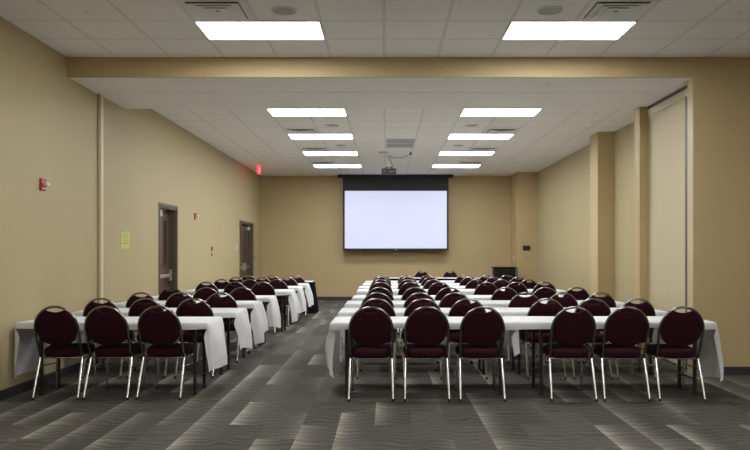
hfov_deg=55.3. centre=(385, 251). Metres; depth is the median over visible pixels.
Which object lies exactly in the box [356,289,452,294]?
tablecloth
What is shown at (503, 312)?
tablecloth
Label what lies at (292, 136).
recessed light
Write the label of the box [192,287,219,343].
banquet chair
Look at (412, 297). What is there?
banquet chair
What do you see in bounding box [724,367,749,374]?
baseboard
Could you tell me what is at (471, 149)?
ceiling vent
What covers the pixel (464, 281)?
banquet chair
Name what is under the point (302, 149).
ceiling vent
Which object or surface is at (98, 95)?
trim
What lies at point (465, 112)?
recessed light
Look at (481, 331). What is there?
banquet chair
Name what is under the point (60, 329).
banquet chair
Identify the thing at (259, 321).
tablecloth
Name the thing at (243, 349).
folding table
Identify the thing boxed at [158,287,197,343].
banquet chair
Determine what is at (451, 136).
recessed light
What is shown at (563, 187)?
wall
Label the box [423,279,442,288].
banquet chair
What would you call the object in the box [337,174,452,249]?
projection screen
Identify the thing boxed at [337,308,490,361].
tablecloth
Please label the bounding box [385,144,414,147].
ceiling vent
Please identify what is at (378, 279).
banquet chair
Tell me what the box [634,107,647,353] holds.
column
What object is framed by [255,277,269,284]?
banquet chair
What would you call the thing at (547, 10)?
ceiling speaker
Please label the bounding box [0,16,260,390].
wall
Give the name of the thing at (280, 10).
ceiling speaker
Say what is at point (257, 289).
banquet chair
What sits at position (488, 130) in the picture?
ceiling vent
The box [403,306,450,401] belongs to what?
banquet chair
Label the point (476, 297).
tablecloth
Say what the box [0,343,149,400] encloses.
baseboard
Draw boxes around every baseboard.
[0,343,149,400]
[317,297,351,299]
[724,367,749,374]
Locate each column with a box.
[511,172,536,282]
[590,132,613,298]
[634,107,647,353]
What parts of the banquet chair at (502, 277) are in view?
backrest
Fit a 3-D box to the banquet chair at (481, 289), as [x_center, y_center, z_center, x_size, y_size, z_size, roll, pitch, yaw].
[1.770,0.986,12.870,0.459,0.927,0.590,0,0,-3]
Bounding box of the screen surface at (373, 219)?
[345,191,446,247]
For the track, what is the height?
0.024 m
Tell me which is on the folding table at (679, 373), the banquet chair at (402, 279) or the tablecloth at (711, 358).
the tablecloth at (711, 358)
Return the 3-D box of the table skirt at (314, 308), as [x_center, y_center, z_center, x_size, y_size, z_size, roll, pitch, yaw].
[-2.645,1.069,17.150,2.064,0.733,0.834,0,0,0]
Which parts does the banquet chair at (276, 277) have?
backrest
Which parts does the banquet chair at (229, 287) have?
frame, backrest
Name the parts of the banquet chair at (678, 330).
leg, leg, seat, seat frame, frame, backrest, leg, leg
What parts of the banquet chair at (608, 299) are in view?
backrest, frame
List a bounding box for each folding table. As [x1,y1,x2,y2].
[39,329,206,394]
[88,318,229,374]
[128,308,250,357]
[259,302,265,345]
[281,295,285,331]
[345,330,501,394]
[351,334,485,374]
[511,328,652,374]
[531,329,696,394]
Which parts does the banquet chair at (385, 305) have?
leg, frame, backrest, leg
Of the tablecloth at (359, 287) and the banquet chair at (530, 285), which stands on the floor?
the banquet chair at (530, 285)
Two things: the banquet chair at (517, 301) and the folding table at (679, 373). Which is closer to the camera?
the folding table at (679, 373)
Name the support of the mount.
attached to the ceiling
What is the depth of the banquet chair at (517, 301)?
9.32 m
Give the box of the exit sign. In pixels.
[256,165,260,174]
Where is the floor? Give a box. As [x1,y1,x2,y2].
[0,300,749,449]
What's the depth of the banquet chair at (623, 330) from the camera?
6.97 m
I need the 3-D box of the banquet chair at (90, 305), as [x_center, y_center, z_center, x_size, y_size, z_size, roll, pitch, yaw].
[-3.266,0.986,8.470,0.459,0.927,0.590,0,0,-1]
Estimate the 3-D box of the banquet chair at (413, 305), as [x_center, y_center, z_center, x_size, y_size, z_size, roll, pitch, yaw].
[0.417,0.986,8.410,0.459,0.927,0.590,0,0,-2]
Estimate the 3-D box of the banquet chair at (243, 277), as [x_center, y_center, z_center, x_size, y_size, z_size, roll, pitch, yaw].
[-3.112,0.986,16.389,0.459,0.927,0.590,0,0,-3]
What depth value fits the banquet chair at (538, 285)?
12.58 m
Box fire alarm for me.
[39,178,49,190]
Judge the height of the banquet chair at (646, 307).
0.927 m
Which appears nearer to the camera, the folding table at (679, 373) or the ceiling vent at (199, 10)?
the ceiling vent at (199, 10)
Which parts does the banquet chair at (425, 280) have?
backrest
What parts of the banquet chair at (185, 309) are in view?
leg, seat, backrest, frame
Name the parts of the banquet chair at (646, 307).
leg, backrest, frame, leg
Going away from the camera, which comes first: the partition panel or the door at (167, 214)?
the partition panel
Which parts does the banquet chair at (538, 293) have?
backrest, frame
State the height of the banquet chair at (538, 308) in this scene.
0.927 m
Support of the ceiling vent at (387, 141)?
in the ceiling
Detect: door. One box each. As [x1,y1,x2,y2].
[158,202,177,294]
[240,220,253,277]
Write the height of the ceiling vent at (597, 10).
0.025 m
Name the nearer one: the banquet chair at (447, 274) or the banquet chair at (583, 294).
the banquet chair at (583, 294)
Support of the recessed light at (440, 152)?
in the ceiling
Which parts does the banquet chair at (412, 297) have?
backrest, frame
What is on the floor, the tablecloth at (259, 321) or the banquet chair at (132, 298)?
the banquet chair at (132, 298)
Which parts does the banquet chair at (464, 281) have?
backrest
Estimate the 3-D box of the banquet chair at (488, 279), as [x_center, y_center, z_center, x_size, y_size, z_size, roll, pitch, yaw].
[2.277,0.986,15.419,0.459,0.927,0.590,0,0,-3]
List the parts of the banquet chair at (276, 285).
backrest, frame, seat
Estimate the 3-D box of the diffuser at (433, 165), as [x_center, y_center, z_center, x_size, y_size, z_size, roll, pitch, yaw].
[1.875,-2.291,19.045,1.224,0.007,0.574,0,0,0]
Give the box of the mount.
[385,155,392,167]
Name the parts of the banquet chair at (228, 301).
backrest, frame, seat, leg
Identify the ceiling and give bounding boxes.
[0,0,749,175]
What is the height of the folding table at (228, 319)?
0.745 m
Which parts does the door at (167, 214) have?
lite glass, lite frame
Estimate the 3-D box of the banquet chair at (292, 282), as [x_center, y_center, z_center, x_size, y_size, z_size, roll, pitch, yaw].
[-2.035,0.986,15.220,0.459,0.927,0.590,0,0,1]
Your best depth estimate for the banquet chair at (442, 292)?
10.73 m
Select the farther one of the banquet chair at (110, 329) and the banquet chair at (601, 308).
the banquet chair at (601, 308)
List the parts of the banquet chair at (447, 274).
backrest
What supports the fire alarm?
attached to the wall at (48, 119)
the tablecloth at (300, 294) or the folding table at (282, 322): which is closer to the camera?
the folding table at (282, 322)
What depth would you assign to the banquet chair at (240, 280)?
14.93 m
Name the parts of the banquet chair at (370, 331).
leg, leg, seat frame, backrest, frame, seat, leg, leg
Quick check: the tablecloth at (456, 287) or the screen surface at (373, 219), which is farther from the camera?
the screen surface at (373, 219)
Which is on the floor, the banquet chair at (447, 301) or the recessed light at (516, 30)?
the banquet chair at (447, 301)
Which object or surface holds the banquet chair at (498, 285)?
on the floor
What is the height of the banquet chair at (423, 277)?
0.927 m
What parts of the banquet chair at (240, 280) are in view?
backrest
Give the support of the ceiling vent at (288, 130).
in the ceiling
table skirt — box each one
[250,281,318,312]
[390,278,478,280]
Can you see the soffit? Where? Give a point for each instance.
(125, 100)
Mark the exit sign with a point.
(258, 166)
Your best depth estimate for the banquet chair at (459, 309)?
8.14 m
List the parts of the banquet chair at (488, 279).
backrest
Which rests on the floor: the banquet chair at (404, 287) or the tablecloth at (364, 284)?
the banquet chair at (404, 287)
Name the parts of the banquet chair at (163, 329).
leg, leg, backrest, frame, seat frame, seat, leg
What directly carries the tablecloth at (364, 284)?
on the folding table
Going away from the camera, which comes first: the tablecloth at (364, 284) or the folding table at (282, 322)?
the folding table at (282, 322)
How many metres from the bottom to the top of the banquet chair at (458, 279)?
0.927 m
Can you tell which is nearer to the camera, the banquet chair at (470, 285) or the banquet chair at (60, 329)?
the banquet chair at (60, 329)
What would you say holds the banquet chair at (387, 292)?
on the floor
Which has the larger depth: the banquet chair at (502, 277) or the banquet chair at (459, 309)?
the banquet chair at (502, 277)
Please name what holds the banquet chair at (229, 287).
on the floor
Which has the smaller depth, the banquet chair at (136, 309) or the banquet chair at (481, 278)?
the banquet chair at (136, 309)
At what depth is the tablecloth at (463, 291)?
12.84 m
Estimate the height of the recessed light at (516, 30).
0.012 m
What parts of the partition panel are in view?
head trim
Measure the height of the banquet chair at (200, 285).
0.927 m
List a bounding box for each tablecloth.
[14,317,226,379]
[72,308,251,355]
[115,301,267,343]
[152,295,280,327]
[183,289,299,321]
[288,286,305,312]
[298,283,313,306]
[326,317,519,377]
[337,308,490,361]
[342,301,473,339]
[351,295,472,300]
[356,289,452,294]
[357,286,422,290]
[362,283,420,285]
[364,281,418,282]
[443,283,459,285]
[449,286,464,288]
[452,289,565,294]
[465,295,602,333]
[477,300,636,345]
[493,307,676,366]
[504,316,723,381]
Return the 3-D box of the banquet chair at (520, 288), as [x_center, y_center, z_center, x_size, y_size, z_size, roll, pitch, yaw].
[2.296,0.986,12.870,0.459,0.927,0.590,0,0,-2]
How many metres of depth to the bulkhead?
8.42 m
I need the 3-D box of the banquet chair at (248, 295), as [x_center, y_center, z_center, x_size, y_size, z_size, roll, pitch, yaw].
[-2.137,0.986,10.969,0.459,0.927,0.590,0,0,3]
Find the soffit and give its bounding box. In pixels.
[70,78,689,108]
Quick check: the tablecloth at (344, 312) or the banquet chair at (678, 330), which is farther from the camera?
the tablecloth at (344, 312)
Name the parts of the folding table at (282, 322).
leg, leg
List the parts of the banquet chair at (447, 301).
backrest, frame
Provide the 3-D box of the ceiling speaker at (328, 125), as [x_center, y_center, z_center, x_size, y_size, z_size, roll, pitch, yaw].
[-0.960,-2.289,12.940,0.250,0.012,0.250,0,0,0]
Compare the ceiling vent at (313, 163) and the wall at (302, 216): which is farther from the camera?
the wall at (302, 216)
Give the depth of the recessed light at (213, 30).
7.38 m
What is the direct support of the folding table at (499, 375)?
on the floor
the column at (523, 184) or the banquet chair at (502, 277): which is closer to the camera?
the banquet chair at (502, 277)
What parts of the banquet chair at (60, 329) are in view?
leg, leg, backrest, frame, seat frame, seat, leg, leg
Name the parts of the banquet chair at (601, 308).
leg, frame, backrest, seat, leg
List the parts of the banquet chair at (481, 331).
leg, leg, seat, seat frame, frame, backrest, leg, leg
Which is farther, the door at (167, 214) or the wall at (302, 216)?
the wall at (302, 216)
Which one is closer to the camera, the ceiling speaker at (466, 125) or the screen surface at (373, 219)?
the ceiling speaker at (466, 125)
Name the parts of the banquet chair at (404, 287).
backrest, frame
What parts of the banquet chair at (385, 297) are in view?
frame, backrest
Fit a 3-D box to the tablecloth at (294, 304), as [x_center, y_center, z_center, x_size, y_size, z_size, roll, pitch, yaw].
[-2.659,1.030,13.150,2.146,0.663,0.698,0,0,0]
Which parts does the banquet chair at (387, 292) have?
backrest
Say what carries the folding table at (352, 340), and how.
on the floor
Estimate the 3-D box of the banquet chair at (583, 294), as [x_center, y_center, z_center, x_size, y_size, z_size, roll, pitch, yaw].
[2.867,0.986,11.020,0.459,0.927,0.590,0,0,-1]
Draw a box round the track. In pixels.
[95,92,673,92]
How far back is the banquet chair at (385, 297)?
9.31 m
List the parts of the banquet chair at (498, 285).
backrest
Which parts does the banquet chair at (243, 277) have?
backrest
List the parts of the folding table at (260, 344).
leg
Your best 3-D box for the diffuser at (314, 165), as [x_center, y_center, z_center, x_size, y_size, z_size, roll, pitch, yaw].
[-1.275,-2.291,19.045,1.224,0.007,0.574,0,0,0]
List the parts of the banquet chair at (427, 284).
backrest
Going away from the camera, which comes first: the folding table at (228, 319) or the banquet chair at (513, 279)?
the folding table at (228, 319)
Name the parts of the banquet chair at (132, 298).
backrest, frame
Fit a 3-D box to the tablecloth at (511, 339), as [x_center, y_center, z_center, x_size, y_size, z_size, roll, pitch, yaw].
[0.382,0.977,7.450,2.018,0.557,0.679,0,0,0]
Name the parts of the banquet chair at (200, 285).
backrest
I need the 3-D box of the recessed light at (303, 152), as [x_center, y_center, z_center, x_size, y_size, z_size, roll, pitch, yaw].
[-1.275,-2.289,16.605,1.260,0.012,0.610,0,0,0]
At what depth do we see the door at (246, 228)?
19.91 m
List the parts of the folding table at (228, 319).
leg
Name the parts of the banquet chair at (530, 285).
backrest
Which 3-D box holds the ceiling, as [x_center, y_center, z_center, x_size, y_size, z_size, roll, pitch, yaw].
[1.875,-2.370,9.350,11.850,0.150,25.100,0,0,0]
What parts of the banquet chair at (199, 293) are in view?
backrest, frame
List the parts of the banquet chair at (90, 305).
leg, backrest, frame, leg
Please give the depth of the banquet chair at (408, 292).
10.74 m
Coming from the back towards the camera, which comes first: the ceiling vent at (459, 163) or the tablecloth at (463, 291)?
the ceiling vent at (459, 163)
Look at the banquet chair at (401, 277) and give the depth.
16.33 m
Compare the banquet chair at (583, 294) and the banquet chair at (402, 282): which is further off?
the banquet chair at (402, 282)
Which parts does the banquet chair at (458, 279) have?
backrest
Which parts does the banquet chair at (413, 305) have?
leg, backrest, frame, leg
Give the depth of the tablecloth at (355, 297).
10.99 m
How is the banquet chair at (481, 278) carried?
on the floor
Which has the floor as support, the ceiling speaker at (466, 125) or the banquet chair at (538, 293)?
the banquet chair at (538, 293)
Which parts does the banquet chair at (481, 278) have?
backrest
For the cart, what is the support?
on the floor
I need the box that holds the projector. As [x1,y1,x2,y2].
[381,168,395,174]
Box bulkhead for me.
[67,57,693,77]
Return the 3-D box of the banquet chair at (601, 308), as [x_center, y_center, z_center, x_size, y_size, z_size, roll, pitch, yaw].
[2.361,0.986,8.410,0.459,0.927,0.590,0,0,-1]
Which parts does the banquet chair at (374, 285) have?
backrest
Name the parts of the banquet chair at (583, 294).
backrest, frame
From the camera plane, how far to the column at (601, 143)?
13.65 m
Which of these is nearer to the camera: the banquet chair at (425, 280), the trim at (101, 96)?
the trim at (101, 96)
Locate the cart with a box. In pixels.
[491,267,517,279]
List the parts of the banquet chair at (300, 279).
backrest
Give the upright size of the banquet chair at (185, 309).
0.927 m
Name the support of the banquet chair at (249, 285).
on the floor
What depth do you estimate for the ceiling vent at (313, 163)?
18.41 m
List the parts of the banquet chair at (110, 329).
leg, backrest, leg, frame, seat frame, seat, leg, leg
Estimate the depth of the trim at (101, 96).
9.37 m
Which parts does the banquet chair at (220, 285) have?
backrest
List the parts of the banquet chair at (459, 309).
leg, seat, seat frame, backrest, frame, leg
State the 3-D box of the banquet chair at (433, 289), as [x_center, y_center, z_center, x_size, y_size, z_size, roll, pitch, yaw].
[0.953,0.986,12.870,0.459,0.927,0.590,0,0,0]
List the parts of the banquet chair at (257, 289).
backrest, frame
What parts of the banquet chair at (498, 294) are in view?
backrest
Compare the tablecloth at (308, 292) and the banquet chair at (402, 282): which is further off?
the tablecloth at (308, 292)
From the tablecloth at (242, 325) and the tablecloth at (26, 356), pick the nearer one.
the tablecloth at (26, 356)
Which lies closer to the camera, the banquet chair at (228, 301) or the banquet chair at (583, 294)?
the banquet chair at (228, 301)
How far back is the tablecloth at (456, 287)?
14.14 m
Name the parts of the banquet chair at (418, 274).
backrest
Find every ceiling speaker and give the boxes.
[271,6,297,14]
[326,124,338,126]
[465,124,478,126]
[536,6,562,14]
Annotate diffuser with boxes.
[314,165,360,166]
[433,165,479,166]
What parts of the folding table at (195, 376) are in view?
leg, leg, leg, leg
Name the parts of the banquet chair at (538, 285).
backrest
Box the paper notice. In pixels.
[121,230,129,248]
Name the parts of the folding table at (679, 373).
leg, leg, leg, leg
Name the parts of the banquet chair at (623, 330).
leg, leg, seat, seat frame, frame, backrest, leg, leg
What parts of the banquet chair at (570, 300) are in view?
frame, backrest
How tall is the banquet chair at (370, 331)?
0.927 m
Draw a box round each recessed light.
[193,21,325,39]
[267,109,346,115]
[287,134,353,138]
[302,151,357,154]
[313,164,361,167]
[432,164,480,167]
[438,151,494,154]
[447,134,513,138]
[460,109,541,115]
[501,21,637,39]
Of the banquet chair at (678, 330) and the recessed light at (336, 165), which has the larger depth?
the recessed light at (336, 165)
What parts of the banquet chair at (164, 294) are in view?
backrest, frame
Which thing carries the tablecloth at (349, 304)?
on the folding table
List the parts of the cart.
door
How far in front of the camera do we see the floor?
6.62 m
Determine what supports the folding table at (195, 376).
on the floor
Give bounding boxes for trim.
[97,94,99,362]
[100,94,103,302]
[688,77,693,374]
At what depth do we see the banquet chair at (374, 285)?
12.58 m
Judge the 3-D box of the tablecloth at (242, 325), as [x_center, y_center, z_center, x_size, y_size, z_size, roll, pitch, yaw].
[-2.688,1.023,8.663,2.114,0.649,0.693,0,0,0]
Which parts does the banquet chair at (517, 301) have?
frame, backrest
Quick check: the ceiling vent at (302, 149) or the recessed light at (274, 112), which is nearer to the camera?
the recessed light at (274, 112)
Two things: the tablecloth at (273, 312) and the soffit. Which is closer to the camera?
the soffit
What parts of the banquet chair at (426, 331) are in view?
leg, seat, seat frame, backrest, frame, leg, leg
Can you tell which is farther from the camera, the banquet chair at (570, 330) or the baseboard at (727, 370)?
the baseboard at (727, 370)
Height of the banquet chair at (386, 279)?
0.927 m
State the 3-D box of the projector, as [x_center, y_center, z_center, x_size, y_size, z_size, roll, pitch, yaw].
[0.079,-1.913,17.026,0.350,0.125,0.338,0,0,0]
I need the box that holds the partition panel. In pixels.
[647,85,686,367]
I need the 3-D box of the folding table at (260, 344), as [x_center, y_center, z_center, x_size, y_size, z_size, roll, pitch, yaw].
[-2.715,1.077,11.260,1.830,0.745,0.600,0,0,0]
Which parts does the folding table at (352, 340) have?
leg, leg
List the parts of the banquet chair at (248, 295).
backrest, frame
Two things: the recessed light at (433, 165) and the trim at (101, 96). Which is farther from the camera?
the recessed light at (433, 165)
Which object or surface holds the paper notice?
attached to the wall at (48, 119)
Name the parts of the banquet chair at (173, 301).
backrest, frame, leg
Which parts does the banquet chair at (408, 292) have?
leg, backrest, frame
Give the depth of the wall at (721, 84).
8.42 m
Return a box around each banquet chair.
[31,306,97,400]
[82,298,135,378]
[82,306,146,399]
[124,292,155,362]
[127,298,180,378]
[135,306,197,399]
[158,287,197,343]
[163,292,199,362]
[174,298,223,378]
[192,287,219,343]
[195,282,218,291]
[206,292,245,362]
[213,279,233,320]
[223,282,252,330]
[228,277,243,284]
[229,287,263,348]
[241,275,255,281]
[242,279,257,288]
[250,282,278,333]
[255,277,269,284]
[264,275,279,281]
[266,279,289,326]
[279,277,301,320]
[286,275,306,315]
[347,306,394,401]
[356,298,396,379]
[361,292,393,362]
[366,287,393,300]
[368,282,392,294]
[369,279,391,288]
[372,277,391,285]
[374,275,390,282]
[397,275,412,282]
[397,279,415,288]
[397,282,420,333]
[398,277,417,284]
[400,287,427,348]
[401,298,441,379]
[403,292,437,362]
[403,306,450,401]
[414,270,429,277]
[418,275,433,282]
[420,277,437,285]
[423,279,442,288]
[427,282,450,294]
[434,287,461,300]
[438,292,472,362]
[443,270,457,277]
[446,298,487,379]
[454,275,470,282]
[455,306,505,401]
[459,277,477,285]
[465,279,484,288]
[474,282,496,294]
[478,275,494,281]
[485,277,502,284]
[491,287,517,299]
[493,279,509,288]
[499,275,512,281]
[503,292,538,362]
[504,282,527,294]
[510,277,526,284]
[519,279,536,288]
[520,298,566,379]
[522,287,558,348]
[532,282,556,293]
[536,292,579,362]
[543,306,597,401]
[561,298,612,379]
[563,287,591,347]
[583,292,616,362]
[591,306,650,401]
[604,298,655,378]
[642,306,706,401]
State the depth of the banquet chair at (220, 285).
13.83 m
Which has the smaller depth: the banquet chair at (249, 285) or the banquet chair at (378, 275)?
the banquet chair at (249, 285)
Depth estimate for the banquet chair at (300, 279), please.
16.12 m
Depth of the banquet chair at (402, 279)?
15.13 m
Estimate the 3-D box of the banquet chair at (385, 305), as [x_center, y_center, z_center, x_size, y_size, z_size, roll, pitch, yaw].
[-0.098,0.986,8.410,0.459,0.927,0.590,0,0,1]
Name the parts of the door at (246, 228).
lite frame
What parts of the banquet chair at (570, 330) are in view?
leg, leg, seat, seat frame, frame, backrest, leg, leg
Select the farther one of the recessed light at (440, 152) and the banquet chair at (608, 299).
the recessed light at (440, 152)
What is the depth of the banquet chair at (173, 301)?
9.34 m
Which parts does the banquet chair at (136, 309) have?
backrest, frame, leg, leg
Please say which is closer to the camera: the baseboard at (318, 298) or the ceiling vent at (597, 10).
the ceiling vent at (597, 10)
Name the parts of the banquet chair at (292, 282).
backrest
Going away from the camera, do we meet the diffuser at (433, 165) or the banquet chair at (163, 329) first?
the banquet chair at (163, 329)
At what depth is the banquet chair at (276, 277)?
16.10 m
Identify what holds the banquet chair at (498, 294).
on the floor
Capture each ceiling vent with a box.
[178,0,253,20]
[284,128,317,133]
[300,148,327,151]
[312,162,335,164]
[385,139,415,143]
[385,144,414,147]
[458,162,481,164]
[469,148,497,151]
[483,128,518,133]
[576,0,657,20]
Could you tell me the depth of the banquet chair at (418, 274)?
20.26 m
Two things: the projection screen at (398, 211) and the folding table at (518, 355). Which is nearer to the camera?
the folding table at (518, 355)
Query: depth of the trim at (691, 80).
8.49 m
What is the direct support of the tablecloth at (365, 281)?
on the folding table
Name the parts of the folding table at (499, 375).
leg, leg, leg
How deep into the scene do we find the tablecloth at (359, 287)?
14.14 m
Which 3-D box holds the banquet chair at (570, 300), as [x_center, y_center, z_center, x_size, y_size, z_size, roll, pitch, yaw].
[2.303,0.986,9.600,0.459,0.927,0.590,0,0,-1]
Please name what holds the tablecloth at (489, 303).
on the folding table
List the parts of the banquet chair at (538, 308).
leg, leg, seat, seat frame, frame, backrest, leg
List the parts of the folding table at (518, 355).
leg, leg, leg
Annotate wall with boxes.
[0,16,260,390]
[261,176,510,296]
[537,122,633,302]
[687,57,749,372]
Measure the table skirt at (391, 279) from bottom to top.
0.733 m
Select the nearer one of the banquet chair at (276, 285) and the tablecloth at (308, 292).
the banquet chair at (276, 285)
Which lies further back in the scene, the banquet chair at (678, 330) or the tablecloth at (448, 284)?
the tablecloth at (448, 284)

